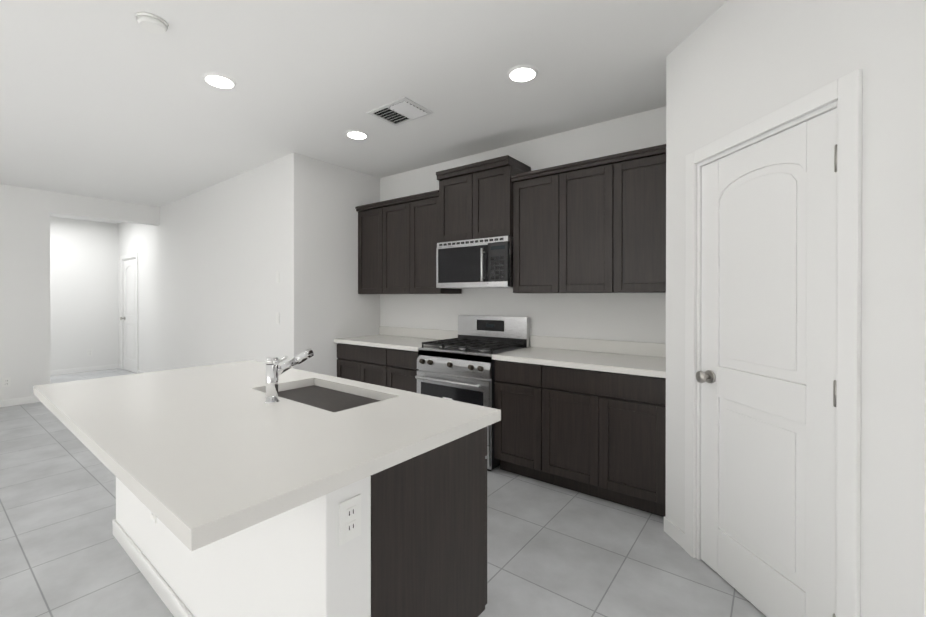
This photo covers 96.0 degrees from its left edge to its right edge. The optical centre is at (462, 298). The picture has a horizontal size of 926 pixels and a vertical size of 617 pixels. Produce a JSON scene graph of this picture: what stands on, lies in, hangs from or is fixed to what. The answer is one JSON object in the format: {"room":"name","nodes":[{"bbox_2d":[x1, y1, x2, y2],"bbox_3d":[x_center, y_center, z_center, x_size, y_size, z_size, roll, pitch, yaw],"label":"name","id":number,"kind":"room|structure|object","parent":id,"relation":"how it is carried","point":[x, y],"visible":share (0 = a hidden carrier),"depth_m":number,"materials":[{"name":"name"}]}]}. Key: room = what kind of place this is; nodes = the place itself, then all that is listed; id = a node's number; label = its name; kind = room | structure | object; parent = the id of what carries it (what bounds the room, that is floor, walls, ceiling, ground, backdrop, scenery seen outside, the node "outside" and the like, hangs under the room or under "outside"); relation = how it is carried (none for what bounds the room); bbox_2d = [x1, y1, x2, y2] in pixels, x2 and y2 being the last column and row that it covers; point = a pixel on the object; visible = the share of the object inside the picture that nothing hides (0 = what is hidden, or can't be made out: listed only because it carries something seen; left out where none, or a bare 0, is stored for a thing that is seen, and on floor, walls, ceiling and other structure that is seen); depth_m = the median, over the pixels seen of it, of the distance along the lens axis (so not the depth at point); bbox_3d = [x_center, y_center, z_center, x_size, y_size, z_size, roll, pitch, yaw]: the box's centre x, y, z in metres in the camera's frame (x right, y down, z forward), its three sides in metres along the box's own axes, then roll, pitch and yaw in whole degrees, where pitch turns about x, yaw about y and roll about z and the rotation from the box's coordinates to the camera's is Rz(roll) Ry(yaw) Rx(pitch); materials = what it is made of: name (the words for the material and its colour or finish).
{"room":"kitchen","nodes":[
{"label":"kitchen","id":0,"kind":"room"},
{"bbox_2d":[0,184,159,399],"bbox_3d":[-6.425,-0.034,4.202,0.120,2.740,6.030,0,0,37],"label":"wall","id":1,"kind":"structure","parent":0,"point":[59,293],"depth_m":5.59,"materials":[{"name":"white paint"}]},
{"bbox_2d":[2,377,10,386],"bbox_3d":[-5.637,1.032,5.146,0.008,0.114,0.070,0,0,37],"label":"electrical outlet","id":2,"kind":"object","parent":1,"relation":"attached to","point":[6,382],"visible":1,"depth_m":5.14,"materials":[{"name":"white plastic"}]},
{"bbox_2d":[0,396,40,406],"bbox_3d":[-6.802,1.296,3.596,0.013,0.085,4.540,0,0,37],"label":"baseboard","id":3,"kind":"structure","parent":1,"relation":"attached to","point":[32,399],"depth_m":5.23,"materials":[{"name":"white paint"}]},
{"bbox_2d":[120,253,138,373],"bbox_3d":[-5.980,0.264,7.556,0.952,2.116,0.137,0,0,37],"label":"door frame","id":4,"kind":"structure","parent":1,"relation":"attached to","point":[130,256],"depth_m":7.75,"materials":[{"name":"white paint"}]},
{"bbox_2d":[124,259,135,372],"bbox_3d":[-5.995,0.304,7.537,0.778,2.020,0.035,0,0,37],"label":"door leaf","id":5,"kind":"structure","parent":1,"relation":"in","point":[130,315],"depth_m":7.54,"materials":[{"name":"white paint"}]},
{"bbox_2d":[160,152,319,373],"bbox_3d":[-3.156,-0.038,5.299,4.022,2.740,0.233,0,0,37],"label":"wall","id":6,"kind":"structure","parent":0,"point":[230,247],"depth_m":4.64,"materials":[{"name":"white paint"}]},
{"bbox_2d":[276,312,279,323],"bbox_3d":[-1.860,0.196,4.183,0.070,0.114,0.009,0,0,37],"label":"light switch","id":7,"kind":"object","parent":6,"relation":"attached to","point":[277,318],"visible":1,"depth_m":4.18,"materials":[{"name":"white plastic"}]},
{"bbox_2d":[320,160,379,376],"bbox_3d":[-1.274,-0.035,4.562,0.120,2.740,0.840,0,0,37],"label":"wall","id":8,"kind":"structure","parent":0,"point":[344,312],"depth_m":4.43,"materials":[{"name":"white paint"}]},
{"bbox_2d":[0,0,727,223],"bbox_3d":[-3.102,-1.446,2.259,14.520,0.100,7.330,0,0,37],"label":"ceiling","id":9,"kind":"structure","parent":0,"point":[109,99],"depth_m":2.68,"materials":[{"name":"white paint"}]},
{"bbox_2d":[135,12,168,33],"bbox_3d":[-1.562,-1.378,2.095,0.136,0.034,0.136,0,0,37],"label":"smoke detector","id":10,"kind":"object","parent":9,"relation":"attached to","point":[151,23],"visible":0.98,"depth_m":2.07,"materials":[{"name":"white plastic"}]},
{"bbox_2d":[202,72,236,87],"bbox_3d":[-1.557,-1.391,2.667,0.190,0.012,0.190,0,0,37],"label":"recessed light","id":11,"kind":"object","parent":9,"relation":"in","point":[218,80],"visible":0.96,"depth_m":2.65,"materials":[{"name":"white paint"}]},
{"bbox_2d":[346,130,367,138],"bbox_3d":[-0.903,-1.395,3.552,0.190,0.012,0.190,0,0,37],"label":"recessed light","id":12,"kind":"object","parent":9,"relation":"in","point":[356,134],"visible":0.98,"depth_m":3.52,"materials":[{"name":"white paint"}]},
{"bbox_2d":[367,97,432,125],"bbox_3d":[-0.472,-1.390,3.127,0.400,0.019,0.300,0,0,37],"label":"ceiling vent","id":13,"kind":"object","parent":9,"relation":"in","point":[403,110],"visible":1,"depth_m":3.10,"materials":[{"name":"silver metal"}]},
{"bbox_2d":[507,65,537,81],"bbox_3d":[0.369,-1.391,2.582,0.190,0.012,0.190,0,0,37],"label":"recessed light","id":14,"kind":"object","parent":9,"relation":"in","point":[520,73],"visible":0.92,"depth_m":2.56,"materials":[{"name":"white paint"}]},
{"bbox_2d":[0,368,765,616],"bbox_3d":[-3.102,1.394,2.271,14.520,0.100,7.330,0,0,37],"label":"floor","id":15,"kind":"structure","parent":0,"point":[554,551],"depth_m":2.22,"materials":[{"name":"tile"}]},
{"bbox_2d":[50,364,119,375],"bbox_3d":[-7.279,1.283,6.921,0.013,0.085,2.480,0,0,37],"label":"baseboard","id":16,"kind":"structure","parent":15,"relation":"on","point":[114,366],"depth_m":7.51,"materials":[{"name":"white paint"}]},
{"bbox_2d":[112,384,490,616],"bbox_3d":[-0.943,0.917,2.022,2.091,0.858,0.758,0,0,38],"label":"kitchen island","id":17,"kind":"object","parent":15,"relation":"on","point":[409,539],"depth_m":1.38,"materials":[{"name":"white paint"}]},
{"bbox_2d":[33,360,500,555],"bbox_3d":[-1.020,0.470,1.901,2.120,0.048,1.100,0,0,38],"label":"island countertop","id":18,"kind":"structure","parent":17,"relation":"on","point":[199,449],"depth_m":1.37,"materials":[{"name":"white stone"}]},
{"bbox_2d":[261,348,313,403],"bbox_3d":[-0.738,0.338,1.832,0.149,0.216,0.223,0,0,38],"label":"faucet","id":19,"kind":"object","parent":18,"relation":"on","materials":[{"name":"silver metal"}]},
{"bbox_2d":[334,326,457,392],"bbox_3d":[-0.681,0.829,4.255,1.195,1.015,0.637,0,0,37],"label":"base cabinet","id":20,"kind":"object","parent":15,"relation":"on","point":[387,356],"visible":0.44,"depth_m":4.09,"materials":[{"name":"brown wood"}]},
{"bbox_2d":[415,315,529,470],"bbox_3d":[0.073,0.751,3.624,0.761,1.175,0.721,0,0,37],"label":"range","id":21,"kind":"object","parent":15,"relation":"on","point":[461,368],"visible":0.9,"depth_m":3.47,"materials":[{"name":"silver metal"}]},
{"bbox_2d":[492,335,665,516],"bbox_3d":[0.899,0.834,3.067,1.220,1.015,0.637,0,0,37],"label":"base cabinet","id":22,"kind":"object","parent":15,"relation":"on","point":[585,416],"visible":0.92,"depth_m":2.82,"materials":[{"name":"brown wood"}]},
{"bbox_2d":[380,106,665,343],"bbox_3d":[1.785,-0.028,2.873,7.040,2.740,0.120,0,0,37],"label":"wall","id":23,"kind":"structure","parent":0,"point":[634,317],"depth_m":3.54,"materials":[{"name":"white paint"}]},
{"bbox_2d":[355,190,461,293],"bbox_3d":[-0.597,-0.529,4.361,1.195,0.960,0.359,0,0,37],"label":"upper cabinet","id":24,"kind":"object","parent":23,"relation":"attached to","point":[398,239],"visible":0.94,"depth_m":4.21,"materials":[{"name":"brown wood"}]},
{"bbox_2d":[436,155,530,242],"bbox_3d":[0.175,-0.839,3.753,0.765,0.646,0.399,0,0,37],"label":"upper cabinet","id":25,"kind":"object","parent":23,"relation":"attached to","point":[476,200],"visible":0.85,"depth_m":3.59,"materials":[{"name":"brown wood"}]},
{"bbox_2d":[436,236,512,288],"bbox_3d":[0.161,-0.304,3.736,0.757,0.415,0.448,0,0,37],"label":"microwave","id":26,"kind":"object","parent":25,"relation":"attached to","point":[476,263],"visible":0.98,"depth_m":3.57,"materials":[{"name":"silver metal"}]},
{"bbox_2d":[511,144,665,292],"bbox_3d":[0.982,-0.524,3.172,1.220,0.960,0.359,0,0,37],"label":"upper cabinet","id":27,"kind":"object","parent":23,"relation":"attached to","point":[596,225],"visible":0.85,"depth_m":3.02,"materials":[{"name":"brown wood"}]},
{"bbox_2d":[665,0,925,616],"bbox_3d":[2.610,-0.021,1.217,3.730,2.740,1.536,0,0,37],"label":"wall","id":28,"kind":"structure","parent":0,"point":[732,66],"depth_m":1.35,"materials":[{"name":"white paint"}]},
{"bbox_2d":[701,108,836,616],"bbox_3d":[1.286,0.332,1.804,0.035,2.012,0.678,0,0,-8],"label":"door leaf","id":29,"kind":"structure","parent":28,"relation":"in","point":[768,359],"depth_m":1.73,"materials":[{"name":"white paint"}]},
{"bbox_2d":[696,144,837,616],"bbox_3d":[1.254,0.332,1.788,0.503,1.746,0.464,0,0,37],"label":"hardware piece","id":30,"kind":"object","parent":29,"relation":"attached to","point":[707,376],"visible":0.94,"depth_m":2.04,"materials":[{"name":"grey metal"}]},
{"bbox_2d":[685,69,861,616],"bbox_3d":[1.310,0.293,1.808,0.137,2.106,0.852,0,0,-8],"label":"door frame","id":31,"kind":"structure","parent":28,"relation":"attached to","point":[845,91],"depth_m":1.43,"materials":[{"name":"white paint"}]}
]}

